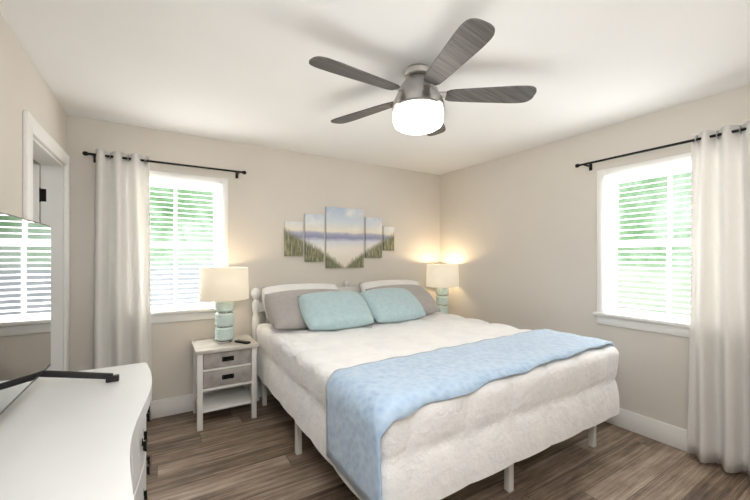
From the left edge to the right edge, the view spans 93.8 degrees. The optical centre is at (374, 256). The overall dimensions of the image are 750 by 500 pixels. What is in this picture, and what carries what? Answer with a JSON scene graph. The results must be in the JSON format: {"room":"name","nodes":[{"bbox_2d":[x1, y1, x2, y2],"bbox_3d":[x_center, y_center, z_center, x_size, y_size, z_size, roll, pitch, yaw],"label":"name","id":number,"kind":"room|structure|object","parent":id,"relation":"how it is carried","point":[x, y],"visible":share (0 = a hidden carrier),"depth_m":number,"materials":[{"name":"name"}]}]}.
{"room":"bedroom","nodes":[
{"label":"bedroom","id":0,"kind":"room"},
{"bbox_2d":[0,14,66,217],"bbox_3d":[-1.389,0.140,0.997,0.120,2.440,3.850,0,0,-31],"label":"wall","id":1,"kind":"structure","parent":0,"point":[23,85],"depth_m":1.73,"materials":[{"name":"paint"}]},
{"bbox_2d":[23,110,69,370],"bbox_3d":[-2.118,0.300,2.198,0.150,2.120,0.980,0,0,-31],"label":"door frame","id":2,"kind":"structure","parent":1,"relation":"attached to","point":[52,194],"depth_m":2.17,"materials":[{"name":"white wood"}]},
{"bbox_2d":[33,115,439,400],"bbox_3d":[-1.277,0.140,3.392,5.170,2.440,0.120,0,0,-31],"label":"wall","id":3,"kind":"structure","parent":0,"point":[271,190],"depth_m":3.38,"materials":[{"name":"paint"}]},
{"bbox_2d":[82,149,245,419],"bbox_3d":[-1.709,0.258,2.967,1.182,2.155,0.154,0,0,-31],"label":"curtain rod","id":4,"kind":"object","parent":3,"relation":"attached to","point":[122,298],"visible":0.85,"depth_m":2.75,"materials":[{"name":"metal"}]},
{"bbox_2d":[93,149,151,419],"bbox_3d":[-1.981,0.258,2.766,0.378,2.155,0.095,0,0,-31],"label":"curtain","id":5,"kind":"object","parent":4,"relation":"hanging from","point":[122,262],"depth_m":2.75,"materials":[{"name":"fabric"}]},
{"bbox_2d":[150,170,228,323],"bbox_3d":[-1.748,-0.083,3.078,0.890,1.285,0.165,0,0,-31],"label":"window","id":6,"kind":"structure","parent":3,"relation":"in","point":[221,206],"depth_m":3.15,"materials":[{"name":"white wood"}]},
{"bbox_2d":[150,180,218,310],"bbox_3d":[-1.747,-0.095,3.077,0.692,1.105,0.057,0,0,-31],"label":"window blinds","id":7,"kind":"object","parent":6,"relation":"attached to","point":[182,186],"visible":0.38,"depth_m":3.08,"materials":[{"name":"white plastic"}]},
{"bbox_2d":[152,381,272,418],"bbox_3d":[-0.751,1.285,3.633,3.720,0.150,0.019,0,0,-31],"label":"baseboard","id":8,"kind":"structure","parent":3,"relation":"attached to","point":[184,403],"depth_m":3.04,"materials":[{"name":"white wood"}]},
{"bbox_2d":[284,207,393,267],"bbox_3d":[-0.343,-0.210,3.876,1.330,0.660,0.027,0,0,-31],"label":"wall art","id":9,"kind":"object","parent":3,"relation":"attached to","point":[344,237],"visible":0.92,"depth_m":3.83},
{"bbox_2d":[0,0,749,174],"bbox_3d":[-0.284,-1.130,1.672,5.270,0.100,4.090,0,0,-31],"label":"ceiling","id":10,"kind":"structure","parent":0,"point":[242,71],"depth_m":1.97,"materials":[{"name":"paint"}]},
{"bbox_2d":[309,18,536,135],"bbox_3d":[0.215,-0.904,1.997,1.240,0.349,1.278,0,0,-31],"label":"ceiling fan","id":11,"kind":"object","parent":10,"relation":"hanging from","point":[416,105],"visible":1,"depth_m":1.90,"materials":[{"name":"grey wood"}]},
{"bbox_2d":[146,395,749,499],"bbox_3d":[-0.284,1.410,1.672,5.270,0.100,4.090,0,0,-31],"label":"floor","id":12,"kind":"structure","parent":0,"point":[236,453],"depth_m":2.25,"materials":[{"name":"brown wood"}]},
{"bbox_2d":[0,362,151,499],"bbox_3d":[-0.815,0.935,0.744,0.556,0.850,1.960,0,0,-31],"label":"dresser","id":13,"kind":"object","parent":12,"relation":"on","point":[72,439],"visible":1,"depth_m":1.03,"materials":[{"name":"white wood"}]},
{"bbox_2d":[0,212,118,414],"bbox_3d":[-0.976,0.192,0.921,0.414,0.634,1.150,0,0,-31],"label":"tv","id":14,"kind":"object","parent":13,"relation":"on","point":[25,303],"visible":1,"depth_m":1.13,"materials":[{"name":"black plastic"}]},
{"bbox_2d":[191,334,258,431],"bbox_3d":[-1.292,1.045,3.014,0.480,0.630,0.430,0,0,-31],"label":"nightstand","id":15,"kind":"object","parent":12,"relation":"on","point":[216,366],"visible":0.98,"depth_m":2.89,"materials":[{"name":"white wood"}]},
{"bbox_2d":[199,267,248,343],"bbox_3d":[-1.290,0.409,3.009,0.396,0.639,0.396,0,0,-31],"label":"table lamp","id":16,"kind":"object","parent":15,"relation":"on","point":[223,288],"visible":1,"depth_m":2.89,"materials":[{"name":"beige fabric"}]},
{"bbox_2d":[234,339,250,343],"bbox_3d":[-1.125,0.721,2.981,0.150,0.017,0.044,0,0,29],"label":"remote control","id":17,"kind":"object","parent":15,"relation":"on","point":[242,341],"visible":1,"depth_m":2.96,"materials":[{"name":"black plastic"}]},
{"bbox_2d":[251,280,619,499],"bbox_3d":[0.276,0.808,2.874,2.032,1.103,2.347,0,0,-31],"label":"bed","id":18,"kind":"object","parent":12,"relation":"on","point":[393,390],"visible":1,"depth_m":2.01,"materials":[{"name":"white fabric"}]},
{"bbox_3d":[0.824,1.045,4.307,0.370,0.630,0.430,0,0,-31],"label":"nightstand","id":19,"kind":"object","parent":12,"relation":"on","visible":0},
{"bbox_2d":[426,264,458,313],"bbox_3d":[0.826,0.409,4.303,0.396,0.639,0.396,0,0,-31],"label":"table lamp","id":20,"kind":"object","parent":19,"relation":"on","point":[442,278],"visible":0.9,"depth_m":4.17,"materials":[{"name":"beige fabric"}]},
{"bbox_2d":[440,84,749,429],"bbox_3d":[1.912,0.140,3.016,0.120,2.440,3.850,0,0,-31],"label":"wall","id":21,"kind":"structure","parent":0,"point":[518,238],"depth_m":3.22,"materials":[{"name":"paint"}]},
{"bbox_2d":[593,152,690,337],"bbox_3d":[2.151,-0.083,2.582,0.165,1.285,0.970,0,0,-31],"label":"window","id":22,"kind":"structure","parent":21,"relation":"in","point":[605,203],"depth_m":2.85,"materials":[{"name":"white wood"}]},
{"bbox_2d":[609,164,690,321],"bbox_3d":[2.151,-0.095,2.581,0.057,1.105,0.772,0,0,-31],"label":"window blinds","id":23,"kind":"object","parent":22,"relation":"attached to","point":[658,173],"visible":0.62,"depth_m":2.65,"materials":[{"name":"white plastic"}]},
{"bbox_2d":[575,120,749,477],"bbox_3d":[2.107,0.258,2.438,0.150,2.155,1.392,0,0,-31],"label":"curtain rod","id":24,"kind":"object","parent":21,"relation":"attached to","point":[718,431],"visible":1,"depth_m":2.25,"materials":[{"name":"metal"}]},
{"bbox_2d":[686,120,749,477],"bbox_3d":[2.260,0.258,2.135,0.095,2.155,0.576,0,0,-31],"label":"curtain","id":25,"kind":"object","parent":24,"relation":"hanging from","point":[718,431],"depth_m":2.25,"materials":[{"name":"fabric"}]},
{"bbox_2d":[605,408,745,473],"bbox_3d":[1.855,1.285,2.981,0.015,0.150,3.850,0,0,-31],"label":"baseboard","id":26,"kind":"structure","parent":21,"relation":"attached to","point":[664,433],"depth_m":2.62,"materials":[{"name":"white wood"}]},
{"label":"outside","id":27,"kind":"structure","parent":0,"visible":0},
{"bbox_2d":[150,187,213,305],"bbox_3d":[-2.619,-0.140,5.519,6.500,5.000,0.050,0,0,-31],"label":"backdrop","id":28,"kind":"structure","parent":27,"point":[161,199],"depth_m":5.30,"materials":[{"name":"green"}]},
{"bbox_2d":[617,172,690,315],"bbox_3d":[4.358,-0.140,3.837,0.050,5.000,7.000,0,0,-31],"label":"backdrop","id":29,"kind":"structure","parent":27,"point":[680,187],"depth_m":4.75,"materials":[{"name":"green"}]}
]}

